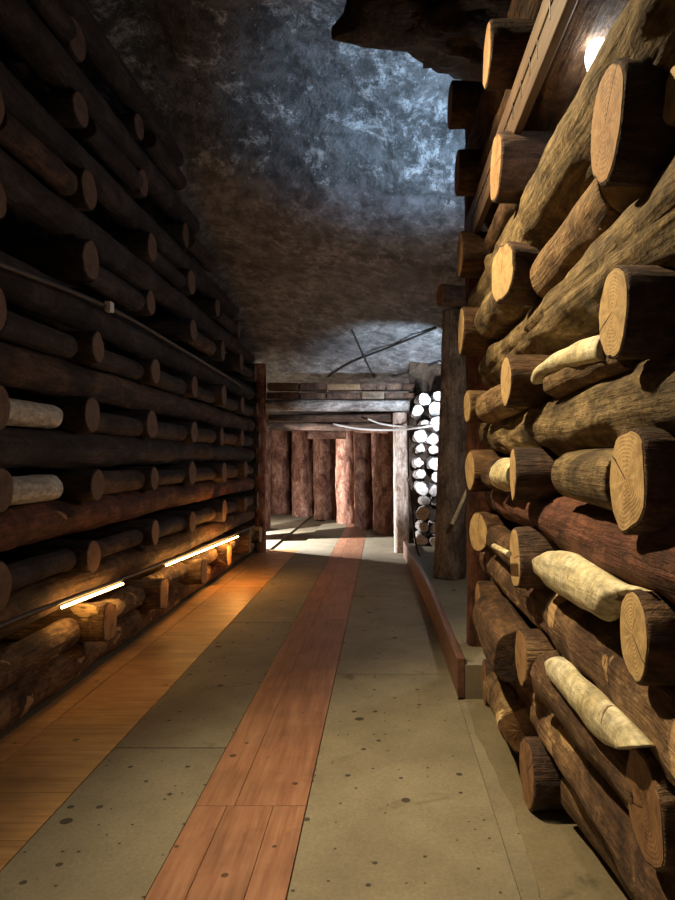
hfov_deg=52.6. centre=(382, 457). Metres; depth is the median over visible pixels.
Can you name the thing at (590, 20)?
log
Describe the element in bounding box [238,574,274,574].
board
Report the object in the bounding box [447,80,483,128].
log
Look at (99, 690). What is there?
board
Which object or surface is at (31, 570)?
log
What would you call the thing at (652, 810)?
log
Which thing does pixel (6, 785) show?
board
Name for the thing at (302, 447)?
log
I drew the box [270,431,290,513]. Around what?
log
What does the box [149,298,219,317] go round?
log
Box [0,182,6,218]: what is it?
log
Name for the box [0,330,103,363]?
log
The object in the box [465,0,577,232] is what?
wooden beam
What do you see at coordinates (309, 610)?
board
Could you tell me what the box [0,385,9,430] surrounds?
log
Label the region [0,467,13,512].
log
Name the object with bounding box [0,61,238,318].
log
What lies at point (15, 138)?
log
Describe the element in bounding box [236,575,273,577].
board
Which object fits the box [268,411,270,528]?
post
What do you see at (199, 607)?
board
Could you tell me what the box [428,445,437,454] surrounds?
log
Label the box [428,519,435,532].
log
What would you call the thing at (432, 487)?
log
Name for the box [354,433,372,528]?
log
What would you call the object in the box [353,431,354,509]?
log
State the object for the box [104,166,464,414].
ceiling
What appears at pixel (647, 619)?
log
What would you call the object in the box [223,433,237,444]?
log
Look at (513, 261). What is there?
log
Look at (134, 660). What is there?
board
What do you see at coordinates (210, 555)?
log
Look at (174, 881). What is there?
board
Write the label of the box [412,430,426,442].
log
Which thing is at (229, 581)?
board
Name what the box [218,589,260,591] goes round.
board
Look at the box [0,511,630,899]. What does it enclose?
floor
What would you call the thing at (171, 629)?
board
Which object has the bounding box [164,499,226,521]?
log
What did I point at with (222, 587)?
board
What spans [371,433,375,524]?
log
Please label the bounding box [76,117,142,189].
log
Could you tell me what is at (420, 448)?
log
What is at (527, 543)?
log
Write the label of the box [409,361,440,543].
wall
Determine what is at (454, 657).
board
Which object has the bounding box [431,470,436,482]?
log
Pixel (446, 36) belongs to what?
overhang
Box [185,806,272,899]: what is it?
board
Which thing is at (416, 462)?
log
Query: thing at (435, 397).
log
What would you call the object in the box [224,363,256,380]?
log
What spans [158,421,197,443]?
log
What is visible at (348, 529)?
board
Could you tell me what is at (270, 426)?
beam
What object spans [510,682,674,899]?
log
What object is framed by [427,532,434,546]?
log
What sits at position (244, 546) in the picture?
log
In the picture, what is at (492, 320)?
log
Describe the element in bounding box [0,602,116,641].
log
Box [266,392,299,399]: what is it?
block
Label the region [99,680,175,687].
board
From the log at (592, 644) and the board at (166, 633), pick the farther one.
the board at (166, 633)
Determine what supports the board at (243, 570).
on the floor at (399, 807)
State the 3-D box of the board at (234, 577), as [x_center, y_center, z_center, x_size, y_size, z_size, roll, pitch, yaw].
[-1.629,1.514,8.488,0.474,0.031,0.127,0,0,0]
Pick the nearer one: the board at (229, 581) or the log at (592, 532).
the log at (592, 532)
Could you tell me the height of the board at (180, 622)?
0.031 m
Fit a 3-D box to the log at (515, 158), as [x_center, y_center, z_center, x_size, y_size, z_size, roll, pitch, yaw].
[0.989,-1.260,2.959,1.008,0.318,0.300,0,0,0]
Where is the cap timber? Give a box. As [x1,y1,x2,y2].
[436,284,464,308]
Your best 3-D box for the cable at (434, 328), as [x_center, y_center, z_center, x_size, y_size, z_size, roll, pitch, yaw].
[-0.114,-1.597,10.518,0.073,0.469,2.662,0,0,-39]
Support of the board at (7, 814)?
on the floor at (399, 807)
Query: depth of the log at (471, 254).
4.11 m
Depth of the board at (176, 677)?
4.64 m
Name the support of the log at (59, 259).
on the log at (33, 296)
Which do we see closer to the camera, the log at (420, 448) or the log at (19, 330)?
the log at (19, 330)
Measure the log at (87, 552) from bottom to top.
0.230 m
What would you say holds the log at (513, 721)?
attached to the log at (602, 804)
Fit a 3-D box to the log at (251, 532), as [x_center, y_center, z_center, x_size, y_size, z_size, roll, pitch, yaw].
[-2.029,1.124,9.855,0.200,0.202,0.810,0,0,0]
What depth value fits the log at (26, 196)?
4.77 m
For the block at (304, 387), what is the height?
0.109 m
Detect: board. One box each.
[0,605,197,764]
[0,755,106,767]
[0,767,95,779]
[0,779,84,793]
[0,793,71,807]
[0,807,58,823]
[0,823,43,842]
[0,841,26,860]
[0,860,9,871]
[14,744,116,755]
[28,735,125,744]
[73,701,157,708]
[90,687,169,693]
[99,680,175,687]
[107,674,181,680]
[115,669,186,674]
[121,663,191,668]
[128,658,196,663]
[135,653,201,658]
[141,648,205,652]
[145,806,226,899]
[147,644,209,648]
[152,640,213,644]
[157,636,217,639]
[162,632,221,635]
[167,628,224,631]
[172,625,227,627]
[176,621,230,624]
[181,618,234,621]
[184,553,263,605]
[185,615,236,617]
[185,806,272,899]
[188,612,239,614]
[192,609,242,611]
[196,606,245,608]
[196,620,313,805]
[199,603,247,605]
[203,601,249,602]
[206,598,252,600]
[209,596,254,597]
[212,593,256,595]
[216,591,258,593]
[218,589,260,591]
[221,587,262,588]
[223,585,264,586]
[226,583,266,584]
[228,581,268,582]
[231,579,270,580]
[233,577,271,578]
[235,620,346,809]
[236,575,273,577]
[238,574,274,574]
[239,572,276,573]
[242,570,278,571]
[244,569,279,569]
[244,806,305,899]
[246,567,280,568]
[248,566,282,567]
[249,564,283,565]
[252,563,284,564]
[253,562,285,562]
[254,560,287,561]
[257,559,288,559]
[258,558,289,558]
[259,557,290,557]
[260,555,292,556]
[263,554,293,554]
[264,553,294,553]
[265,552,295,552]
[267,551,296,551]
[296,564,337,619]
[314,564,359,620]
[326,535,349,563]
[338,535,365,563]
[342,523,353,534]
[350,527,366,534]
[403,541,464,697]
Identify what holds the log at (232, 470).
on the log at (30, 523)
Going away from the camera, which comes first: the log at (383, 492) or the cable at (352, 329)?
the cable at (352, 329)
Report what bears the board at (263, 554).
on the floor at (399, 807)
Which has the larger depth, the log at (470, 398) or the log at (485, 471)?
the log at (470, 398)
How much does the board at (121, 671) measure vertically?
0.031 m
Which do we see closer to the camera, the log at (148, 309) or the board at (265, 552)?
the log at (148, 309)
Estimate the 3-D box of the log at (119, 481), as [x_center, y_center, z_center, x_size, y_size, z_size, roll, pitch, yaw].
[-2.031,0.180,5.105,0.172,0.179,0.910,0,0,0]
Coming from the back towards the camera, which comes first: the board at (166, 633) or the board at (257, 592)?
the board at (257, 592)
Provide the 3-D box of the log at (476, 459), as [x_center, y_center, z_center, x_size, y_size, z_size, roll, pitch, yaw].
[1.035,0.084,4.263,1.012,0.272,0.259,0,0,-7]
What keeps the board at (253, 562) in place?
on the floor at (399, 807)
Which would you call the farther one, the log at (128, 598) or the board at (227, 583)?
the board at (227, 583)
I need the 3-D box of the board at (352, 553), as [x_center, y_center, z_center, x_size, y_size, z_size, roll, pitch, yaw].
[-0.485,1.514,11.400,0.308,0.032,3.597,0,0,0]
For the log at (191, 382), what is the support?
on the log at (20, 367)
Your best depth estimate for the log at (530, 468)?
2.85 m
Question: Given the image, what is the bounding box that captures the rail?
[0,525,254,628]
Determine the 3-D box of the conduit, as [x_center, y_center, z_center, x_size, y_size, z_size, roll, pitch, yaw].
[-1.903,-0.997,6.300,0.073,0.140,6.403,0,0,-1]
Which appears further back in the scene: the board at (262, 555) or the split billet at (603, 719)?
the board at (262, 555)
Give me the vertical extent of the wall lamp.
0.237 m
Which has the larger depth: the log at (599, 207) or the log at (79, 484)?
the log at (79, 484)
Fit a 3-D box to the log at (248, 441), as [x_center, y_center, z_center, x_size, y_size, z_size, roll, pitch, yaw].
[-2.030,-0.252,9.855,0.164,0.158,0.810,0,0,0]
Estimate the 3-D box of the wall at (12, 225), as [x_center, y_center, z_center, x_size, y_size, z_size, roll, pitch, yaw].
[-2.987,-1.250,4.850,0.287,5.700,12.300,0,0,0]
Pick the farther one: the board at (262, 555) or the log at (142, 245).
the board at (262, 555)
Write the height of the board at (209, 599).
0.032 m
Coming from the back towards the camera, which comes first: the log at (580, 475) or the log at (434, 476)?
the log at (434, 476)
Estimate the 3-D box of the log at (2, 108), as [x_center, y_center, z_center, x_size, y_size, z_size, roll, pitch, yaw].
[-2.360,-1.790,3.391,0.824,0.240,0.238,0,0,-2]
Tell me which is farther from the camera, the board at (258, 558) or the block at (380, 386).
the block at (380, 386)
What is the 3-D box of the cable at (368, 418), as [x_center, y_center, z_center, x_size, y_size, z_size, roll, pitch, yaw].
[0.536,-0.534,9.669,0.314,0.183,2.579,0,0,-30]
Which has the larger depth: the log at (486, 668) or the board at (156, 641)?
the board at (156, 641)
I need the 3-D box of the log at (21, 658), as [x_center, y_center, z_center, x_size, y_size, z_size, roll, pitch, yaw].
[-2.029,1.119,3.695,0.203,0.198,1.330,0,0,0]
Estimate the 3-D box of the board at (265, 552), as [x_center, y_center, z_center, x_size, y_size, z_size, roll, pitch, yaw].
[-1.629,1.515,10.792,0.474,0.031,0.127,0,0,0]
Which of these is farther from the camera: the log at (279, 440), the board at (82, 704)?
the log at (279, 440)
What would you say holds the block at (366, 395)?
on the log at (286, 404)
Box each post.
[255,363,265,552]
[266,411,268,529]
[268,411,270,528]
[393,412,408,552]
[433,309,466,579]
[464,129,491,646]
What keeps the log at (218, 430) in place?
on the log at (19, 447)
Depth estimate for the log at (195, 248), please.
7.40 m
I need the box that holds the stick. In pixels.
[491,543,511,556]
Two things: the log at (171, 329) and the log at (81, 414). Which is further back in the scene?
the log at (171, 329)
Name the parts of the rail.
light strip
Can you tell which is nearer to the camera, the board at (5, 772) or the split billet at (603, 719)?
the split billet at (603, 719)
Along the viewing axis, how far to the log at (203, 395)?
7.57 m
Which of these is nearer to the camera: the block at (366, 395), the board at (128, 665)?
the board at (128, 665)
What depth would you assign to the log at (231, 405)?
8.78 m
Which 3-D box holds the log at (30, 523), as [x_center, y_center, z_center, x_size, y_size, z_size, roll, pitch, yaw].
[-2.091,0.393,6.100,0.274,0.281,9.008,0,0,0]
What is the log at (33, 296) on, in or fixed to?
on the log at (219, 390)
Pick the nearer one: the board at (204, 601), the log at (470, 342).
the log at (470, 342)
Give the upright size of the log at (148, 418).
0.256 m
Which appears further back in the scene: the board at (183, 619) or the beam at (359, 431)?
the beam at (359, 431)
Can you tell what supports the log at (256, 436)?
on the log at (19, 447)
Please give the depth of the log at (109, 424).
5.07 m
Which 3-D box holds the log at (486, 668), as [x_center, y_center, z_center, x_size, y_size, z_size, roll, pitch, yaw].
[1.122,1.400,4.190,1.005,0.304,0.264,0,0,1]
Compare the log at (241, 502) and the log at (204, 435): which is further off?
the log at (241, 502)
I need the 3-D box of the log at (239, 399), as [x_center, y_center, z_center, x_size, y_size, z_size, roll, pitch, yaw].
[-2.331,-0.726,9.308,0.824,0.243,0.244,0,0,-1]
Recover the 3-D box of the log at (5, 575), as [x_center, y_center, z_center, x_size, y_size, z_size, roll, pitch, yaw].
[-2.322,0.646,3.374,0.825,0.276,0.279,0,0,0]
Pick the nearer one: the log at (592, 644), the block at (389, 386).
the log at (592, 644)
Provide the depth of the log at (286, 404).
10.75 m
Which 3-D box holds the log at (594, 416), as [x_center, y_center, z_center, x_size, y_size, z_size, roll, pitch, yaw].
[0.776,-0.147,2.610,0.302,0.309,4.028,0,0,0]
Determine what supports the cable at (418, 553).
on the floor at (452, 594)
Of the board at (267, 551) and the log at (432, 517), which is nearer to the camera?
the log at (432, 517)
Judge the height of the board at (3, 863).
0.031 m
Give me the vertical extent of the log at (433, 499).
0.142 m
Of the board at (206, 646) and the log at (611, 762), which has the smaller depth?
the log at (611, 762)
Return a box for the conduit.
[0,261,243,388]
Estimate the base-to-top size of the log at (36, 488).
0.163 m
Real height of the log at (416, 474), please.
0.167 m
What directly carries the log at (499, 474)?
on the log at (592, 532)
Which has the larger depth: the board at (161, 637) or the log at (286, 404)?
the log at (286, 404)
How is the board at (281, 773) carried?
on the floor at (399, 807)
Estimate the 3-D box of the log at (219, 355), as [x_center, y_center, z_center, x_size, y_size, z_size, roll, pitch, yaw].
[-2.323,-1.282,8.120,0.825,0.264,0.256,0,0,-3]
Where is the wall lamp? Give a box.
[585,38,603,70]
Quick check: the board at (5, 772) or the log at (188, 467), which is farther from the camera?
the log at (188, 467)
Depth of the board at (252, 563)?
9.67 m
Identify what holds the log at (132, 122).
on the log at (21, 28)
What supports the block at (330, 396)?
on the log at (286, 404)
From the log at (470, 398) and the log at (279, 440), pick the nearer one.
the log at (470, 398)
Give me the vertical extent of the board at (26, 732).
0.036 m
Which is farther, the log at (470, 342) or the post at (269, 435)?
the post at (269, 435)
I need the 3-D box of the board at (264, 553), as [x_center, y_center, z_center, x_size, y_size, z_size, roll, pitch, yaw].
[-1.629,1.514,10.664,0.474,0.031,0.127,0,0,0]
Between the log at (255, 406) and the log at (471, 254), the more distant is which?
the log at (255, 406)
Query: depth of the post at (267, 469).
14.13 m
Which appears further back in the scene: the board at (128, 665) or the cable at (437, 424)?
the cable at (437, 424)
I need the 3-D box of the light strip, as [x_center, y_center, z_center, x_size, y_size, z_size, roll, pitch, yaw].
[-1.905,0.987,7.450,0.018,0.098,2.900,0,0,0]
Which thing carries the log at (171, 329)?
on the log at (33, 296)
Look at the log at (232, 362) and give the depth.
9.20 m
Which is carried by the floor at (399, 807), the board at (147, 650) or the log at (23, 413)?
the board at (147, 650)
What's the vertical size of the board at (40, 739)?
0.031 m
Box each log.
[0,0,199,234]
[0,15,85,63]
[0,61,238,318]
[0,91,4,124]
[0,109,77,195]
[0,148,254,363]
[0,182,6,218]
[0,239,98,279]
[0,250,254,399]
[0,288,6,331]
[0,310,77,357]
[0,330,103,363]
[0,342,254,431]
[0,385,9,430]
[0,427,254,468]
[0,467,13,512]
[0,477,253,551]
[0,508,254,638]
[0,539,100,572]
[0,543,254,733]
[0,560,11,611]
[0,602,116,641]
[0,618,80,691]
[5,396,99,433]
[6,398,62,428]
[6,468,104,501]
[6,548,76,590]
[7,168,96,210]
[9,474,62,505]
[29,0,76,41]
[29,90,88,127]
[48,232,156,261]
[51,519,158,545]
[58,0,182,166]
[64,113,143,140]
[70,288,154,315]
[74,358,159,383]
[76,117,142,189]
[78,578,168,609]
[79,266,144,310]
[82,349,143,379]
[91,466,158,490]
[93,412,143,436]
[95,529,142,557]
[96,584,144,619]
[100,221,188,248]
[100,409,157,438]
[102,469,144,494]
[104,168,147,197]
[118,461,195,485]
[126,319,196,340]
[129,559,206,584]
[131,510,195,532]
[138,130,186,189]
[142,562,187,586]
[144,370,186,393]
[145,252,185,287]
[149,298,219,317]
[150,375,197,397]
[151,421,186,440]
[157,469,184,484]
[157,516,185,537]
[158,269,194,294]
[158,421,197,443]
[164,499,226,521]
[165,340,224,360]
[169,544,231,566]
[183,331,215,355]
[185,233,216,271]
[186,546,217,563]
[187,384,226,406]
[193,461,247,477]
[194,462,226,482]
[194,507,215,524]
[195,387,214,402]
[195,428,215,442]
[195,467,215,481]
[197,426,223,445]
[201,535,250,552]
[205,353,242,371]
[207,497,247,511]
[211,309,237,332]
[213,320,240,338]
[215,396,243,413]
[215,534,238,548]
[216,398,237,410]
[219,491,258,507]
[220,526,261,542]
[223,429,243,446]
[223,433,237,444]
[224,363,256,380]
[226,465,237,477]
[226,501,237,513]
[234,526,254,537]
[236,402,258,416]
[237,364,252,377]
[242,404,253,415]
[243,431,261,448]
[243,436,252,445]
[245,496,252,506]
[247,462,259,476]
[247,465,252,474]
[265,399,409,411]
[268,414,391,421]
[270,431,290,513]
[288,431,291,510]
[291,430,313,516]
[313,439,336,519]
[335,431,353,523]
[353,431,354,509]
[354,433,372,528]
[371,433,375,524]
[373,417,393,534]
[389,413,408,531]
[411,405,423,419]
[411,457,423,467]
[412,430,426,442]
[412,469,425,478]
[414,393,430,405]
[414,443,424,453]
[414,481,427,495]
[414,530,427,545]
[415,520,428,531]
[416,505,430,520]
[417,420,428,429]
[418,495,430,504]
[424,431,438,444]
[425,456,437,469]
[427,482,436,496]
[427,505,435,520]
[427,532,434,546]
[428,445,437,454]
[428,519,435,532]
[429,402,439,417]
[429,416,438,431]
[429,495,435,505]
[430,391,439,403]
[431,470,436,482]
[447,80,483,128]
[454,149,483,196]
[457,231,487,277]
[458,307,497,355]
[464,0,542,148]
[464,390,486,422]
[465,450,509,491]
[467,0,674,307]
[469,511,523,551]
[473,594,529,682]
[474,290,533,339]
[475,384,528,423]
[475,581,538,628]
[478,156,674,388]
[479,353,674,456]
[479,551,674,786]
[480,0,628,230]
[480,89,510,169]
[481,457,508,492]
[481,489,674,605]
[482,659,493,705]
[483,18,534,90]
[483,204,516,254]
[483,672,537,752]
[486,525,511,565]
[489,458,510,491]
[490,131,554,203]
[492,241,542,305]
[501,355,553,407]
[510,447,560,502]
[510,526,563,588]
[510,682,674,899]
[515,628,556,687]
[519,736,565,811]
[530,178,647,297]
[530,650,632,809]
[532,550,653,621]
[543,349,645,398]
[551,448,613,510]
[560,776,634,899]
[591,58,674,186]
[599,265,674,359]
[610,428,674,534]
[620,589,674,685]
[626,748,674,871]
[663,65,674,126]
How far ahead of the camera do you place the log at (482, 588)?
4.09 m
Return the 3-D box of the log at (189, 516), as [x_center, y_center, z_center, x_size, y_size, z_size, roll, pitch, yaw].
[-2.331,0.642,6.889,0.824,0.235,0.224,0,0,2]
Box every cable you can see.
[327,327,436,377]
[333,423,438,430]
[351,329,374,377]
[368,418,438,426]
[391,360,440,377]
[407,478,420,555]
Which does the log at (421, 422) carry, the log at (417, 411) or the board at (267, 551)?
the log at (417, 411)
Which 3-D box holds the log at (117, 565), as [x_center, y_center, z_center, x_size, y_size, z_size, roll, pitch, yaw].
[-2.118,0.865,6.100,0.295,0.262,9.008,0,0,0]
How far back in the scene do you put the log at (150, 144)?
6.14 m
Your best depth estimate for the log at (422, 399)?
9.99 m
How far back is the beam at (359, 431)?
12.83 m
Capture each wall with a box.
[0,63,204,649]
[201,381,255,550]
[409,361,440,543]
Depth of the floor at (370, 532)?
13.16 m
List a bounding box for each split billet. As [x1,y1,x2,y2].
[531,335,603,384]
[544,656,654,749]
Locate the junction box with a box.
[104,301,113,312]
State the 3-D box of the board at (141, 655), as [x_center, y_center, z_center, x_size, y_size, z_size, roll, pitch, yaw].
[-1.629,1.514,5.160,0.474,0.031,0.127,0,0,0]
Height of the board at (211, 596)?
0.031 m
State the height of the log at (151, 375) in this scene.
0.228 m
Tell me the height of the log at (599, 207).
0.234 m
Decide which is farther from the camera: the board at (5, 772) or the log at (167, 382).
the log at (167, 382)
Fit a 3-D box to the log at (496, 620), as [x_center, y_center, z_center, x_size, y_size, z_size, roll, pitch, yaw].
[0.634,0.914,3.561,0.267,0.262,0.928,0,0,2]
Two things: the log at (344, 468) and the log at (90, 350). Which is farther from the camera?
the log at (344, 468)
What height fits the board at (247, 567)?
0.031 m
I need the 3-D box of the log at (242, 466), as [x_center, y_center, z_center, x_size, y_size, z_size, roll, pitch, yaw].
[-2.282,0.155,9.296,0.824,0.247,0.245,0,0,0]
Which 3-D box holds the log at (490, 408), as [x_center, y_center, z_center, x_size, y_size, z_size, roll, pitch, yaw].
[0.646,-0.297,3.578,0.194,0.190,0.964,0,0,0]
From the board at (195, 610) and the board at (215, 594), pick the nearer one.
the board at (195, 610)
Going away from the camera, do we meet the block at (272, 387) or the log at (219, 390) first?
the log at (219, 390)
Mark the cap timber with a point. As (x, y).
(450, 296)
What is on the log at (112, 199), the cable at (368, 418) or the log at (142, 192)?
the log at (142, 192)
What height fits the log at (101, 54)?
0.278 m
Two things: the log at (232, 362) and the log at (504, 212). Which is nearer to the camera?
the log at (504, 212)
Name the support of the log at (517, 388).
on the log at (594, 416)
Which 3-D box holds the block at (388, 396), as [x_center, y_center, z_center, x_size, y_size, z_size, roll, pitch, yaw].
[0.279,-0.989,10.880,0.486,0.080,0.331,0,0,0]
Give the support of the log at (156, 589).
on the log at (22, 696)
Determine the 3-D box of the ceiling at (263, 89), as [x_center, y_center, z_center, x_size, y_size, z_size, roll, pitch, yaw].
[-0.500,-2.985,2.850,7.400,2.090,8.300,0,0,0]
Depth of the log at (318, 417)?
11.05 m
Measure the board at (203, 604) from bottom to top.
0.031 m
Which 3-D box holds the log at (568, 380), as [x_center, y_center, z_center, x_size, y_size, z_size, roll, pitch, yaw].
[0.689,-0.300,2.252,0.151,0.138,0.825,0,0,1]
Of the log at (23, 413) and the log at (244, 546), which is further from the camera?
the log at (244, 546)
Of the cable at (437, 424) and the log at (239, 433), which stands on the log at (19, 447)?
the log at (239, 433)
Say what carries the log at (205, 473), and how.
on the log at (30, 523)
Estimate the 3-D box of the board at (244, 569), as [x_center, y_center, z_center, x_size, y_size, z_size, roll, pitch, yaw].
[-1.629,1.514,9.128,0.474,0.031,0.127,0,0,0]
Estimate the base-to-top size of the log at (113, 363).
0.158 m
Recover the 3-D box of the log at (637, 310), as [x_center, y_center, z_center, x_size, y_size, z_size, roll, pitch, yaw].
[1.073,-0.371,1.689,1.006,0.259,0.247,0,0,1]
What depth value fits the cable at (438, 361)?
11.23 m
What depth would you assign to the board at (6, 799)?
2.99 m
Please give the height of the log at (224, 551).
0.273 m
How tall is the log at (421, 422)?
0.150 m
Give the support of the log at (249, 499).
on the log at (117, 565)
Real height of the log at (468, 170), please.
0.288 m
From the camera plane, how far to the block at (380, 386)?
10.76 m
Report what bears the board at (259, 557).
on the floor at (399, 807)
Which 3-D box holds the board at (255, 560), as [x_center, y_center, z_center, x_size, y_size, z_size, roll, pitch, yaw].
[-1.629,1.515,9.896,0.474,0.031,0.127,0,0,0]
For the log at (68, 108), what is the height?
0.218 m
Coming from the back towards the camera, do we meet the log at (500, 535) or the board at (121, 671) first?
the board at (121, 671)
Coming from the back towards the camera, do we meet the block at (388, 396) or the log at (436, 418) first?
the block at (388, 396)
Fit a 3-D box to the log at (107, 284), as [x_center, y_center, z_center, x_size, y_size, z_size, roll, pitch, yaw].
[-2.031,-1.281,5.105,0.183,0.174,0.910,0,0,0]
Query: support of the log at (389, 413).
on the floor at (370, 532)
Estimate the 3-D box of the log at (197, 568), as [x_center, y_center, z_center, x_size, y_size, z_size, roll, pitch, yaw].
[-2.232,1.160,6.918,0.825,0.271,0.268,0,0,-2]
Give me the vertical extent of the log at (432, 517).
0.203 m
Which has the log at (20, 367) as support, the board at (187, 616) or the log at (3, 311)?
the log at (3, 311)
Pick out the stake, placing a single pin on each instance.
(459, 507)
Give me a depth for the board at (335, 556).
11.01 m
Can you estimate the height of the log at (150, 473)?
0.216 m
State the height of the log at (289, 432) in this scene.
2.402 m
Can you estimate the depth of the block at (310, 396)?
10.75 m
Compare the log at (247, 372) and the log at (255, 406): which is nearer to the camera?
the log at (247, 372)
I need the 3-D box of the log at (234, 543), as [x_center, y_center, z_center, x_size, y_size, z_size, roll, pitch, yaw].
[-2.031,1.121,8.705,0.200,0.198,0.910,0,0,0]
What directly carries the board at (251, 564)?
on the floor at (399, 807)
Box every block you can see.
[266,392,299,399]
[267,383,300,391]
[299,383,326,391]
[300,393,326,399]
[326,384,360,391]
[327,393,360,399]
[360,383,384,391]
[362,391,384,399]
[385,383,415,390]
[385,393,415,399]
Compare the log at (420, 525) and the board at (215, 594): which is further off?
the log at (420, 525)
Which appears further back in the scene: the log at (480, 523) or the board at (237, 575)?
the board at (237, 575)
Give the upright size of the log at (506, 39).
0.286 m
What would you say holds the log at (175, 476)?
on the log at (30, 523)
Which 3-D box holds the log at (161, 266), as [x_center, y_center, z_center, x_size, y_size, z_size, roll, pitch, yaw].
[-2.031,-1.761,6.305,0.159,0.158,0.910,0,0,0]
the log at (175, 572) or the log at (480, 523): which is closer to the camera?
the log at (480, 523)
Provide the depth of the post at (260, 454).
10.77 m
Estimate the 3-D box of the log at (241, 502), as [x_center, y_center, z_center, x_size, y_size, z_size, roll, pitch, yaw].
[-2.284,0.638,9.296,0.825,0.207,0.226,0,0,0]
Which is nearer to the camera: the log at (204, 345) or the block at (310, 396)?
the log at (204, 345)
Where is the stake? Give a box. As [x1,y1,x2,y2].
[450,490,465,524]
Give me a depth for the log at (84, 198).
4.44 m
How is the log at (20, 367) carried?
on the log at (81, 414)
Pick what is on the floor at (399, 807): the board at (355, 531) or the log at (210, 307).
the board at (355, 531)
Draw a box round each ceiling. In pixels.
[25,0,464,210]
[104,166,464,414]
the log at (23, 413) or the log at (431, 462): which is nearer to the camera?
the log at (23, 413)
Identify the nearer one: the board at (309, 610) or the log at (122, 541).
the log at (122, 541)
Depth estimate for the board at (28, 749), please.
3.50 m
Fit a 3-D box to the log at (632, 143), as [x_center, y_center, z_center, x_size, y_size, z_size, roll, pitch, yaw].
[1.056,-0.826,1.690,1.008,0.318,0.310,0,0,2]
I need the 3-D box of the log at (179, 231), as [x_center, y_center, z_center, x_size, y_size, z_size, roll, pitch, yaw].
[-2.412,-2.265,6.910,0.825,0.261,0.270,0,0,-1]
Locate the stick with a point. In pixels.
(498, 548)
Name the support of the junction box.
attached to the conduit
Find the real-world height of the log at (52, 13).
0.150 m
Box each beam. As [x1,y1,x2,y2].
[266,421,392,430]
[307,430,345,438]
[354,430,387,432]
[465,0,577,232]
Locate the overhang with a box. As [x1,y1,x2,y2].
[331,0,511,81]
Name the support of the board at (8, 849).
on the floor at (399, 807)
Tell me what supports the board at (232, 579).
on the floor at (399, 807)
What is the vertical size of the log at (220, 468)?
0.251 m
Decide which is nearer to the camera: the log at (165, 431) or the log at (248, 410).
the log at (165, 431)
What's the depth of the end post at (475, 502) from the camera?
4.72 m
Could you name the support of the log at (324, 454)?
on the floor at (399, 807)
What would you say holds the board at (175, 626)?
on the floor at (399, 807)
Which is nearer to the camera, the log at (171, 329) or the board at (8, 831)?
the board at (8, 831)
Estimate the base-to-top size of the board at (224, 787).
0.032 m
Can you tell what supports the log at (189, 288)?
on the log at (26, 196)
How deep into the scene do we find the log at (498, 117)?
3.57 m
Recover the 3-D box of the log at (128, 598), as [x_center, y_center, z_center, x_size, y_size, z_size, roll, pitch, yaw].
[-2.029,1.124,5.105,0.193,0.196,0.910,0,0,0]
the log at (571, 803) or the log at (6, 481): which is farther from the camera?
the log at (6, 481)
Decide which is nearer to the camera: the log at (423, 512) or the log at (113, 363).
the log at (113, 363)
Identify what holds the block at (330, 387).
on the block at (330, 396)
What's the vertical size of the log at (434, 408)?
0.248 m
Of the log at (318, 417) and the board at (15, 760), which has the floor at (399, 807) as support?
the board at (15, 760)
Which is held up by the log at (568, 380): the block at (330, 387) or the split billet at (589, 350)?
the split billet at (589, 350)
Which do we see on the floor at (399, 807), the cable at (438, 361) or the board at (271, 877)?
the board at (271, 877)
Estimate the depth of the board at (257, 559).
10.04 m
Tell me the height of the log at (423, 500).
0.164 m
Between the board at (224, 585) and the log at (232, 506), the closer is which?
the board at (224, 585)
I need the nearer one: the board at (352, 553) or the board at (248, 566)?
the board at (248, 566)
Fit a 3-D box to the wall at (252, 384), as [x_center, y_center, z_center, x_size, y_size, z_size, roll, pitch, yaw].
[-5.025,0.015,11.125,5.950,3.030,0.150,0,0,0]
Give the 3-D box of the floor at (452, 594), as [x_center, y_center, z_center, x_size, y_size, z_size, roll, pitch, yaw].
[1.730,1.420,7.350,2.740,0.220,6.100,0,0,0]
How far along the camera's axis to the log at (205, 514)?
7.52 m
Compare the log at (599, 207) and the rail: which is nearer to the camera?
the log at (599, 207)
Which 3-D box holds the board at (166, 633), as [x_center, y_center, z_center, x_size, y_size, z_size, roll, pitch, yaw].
[-1.629,1.514,5.800,0.474,0.032,0.127,0,0,0]
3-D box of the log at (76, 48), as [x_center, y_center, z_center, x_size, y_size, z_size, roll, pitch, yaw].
[-2.422,-2.756,4.486,0.825,0.263,0.268,0,0,2]
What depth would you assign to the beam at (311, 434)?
13.51 m
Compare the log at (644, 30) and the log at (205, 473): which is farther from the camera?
the log at (205, 473)
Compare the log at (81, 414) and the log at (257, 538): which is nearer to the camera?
the log at (81, 414)
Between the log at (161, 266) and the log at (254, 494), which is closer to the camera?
the log at (161, 266)
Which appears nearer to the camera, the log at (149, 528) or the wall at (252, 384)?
the log at (149, 528)
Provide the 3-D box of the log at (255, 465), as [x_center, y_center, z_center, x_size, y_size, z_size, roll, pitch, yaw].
[-2.309,0.177,10.416,0.826,0.230,0.237,0,0,-3]
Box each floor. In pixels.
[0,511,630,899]
[366,525,393,537]
[409,544,492,698]
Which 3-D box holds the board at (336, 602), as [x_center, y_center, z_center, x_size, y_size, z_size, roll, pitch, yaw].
[-0.485,1.514,7.950,0.308,0.032,3.297,0,0,0]
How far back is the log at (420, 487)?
10.04 m
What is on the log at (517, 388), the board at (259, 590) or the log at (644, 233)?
the log at (644, 233)
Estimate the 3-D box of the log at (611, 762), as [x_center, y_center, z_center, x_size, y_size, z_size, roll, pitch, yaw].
[0.753,0.908,2.280,0.293,0.311,1.014,0,1,-4]

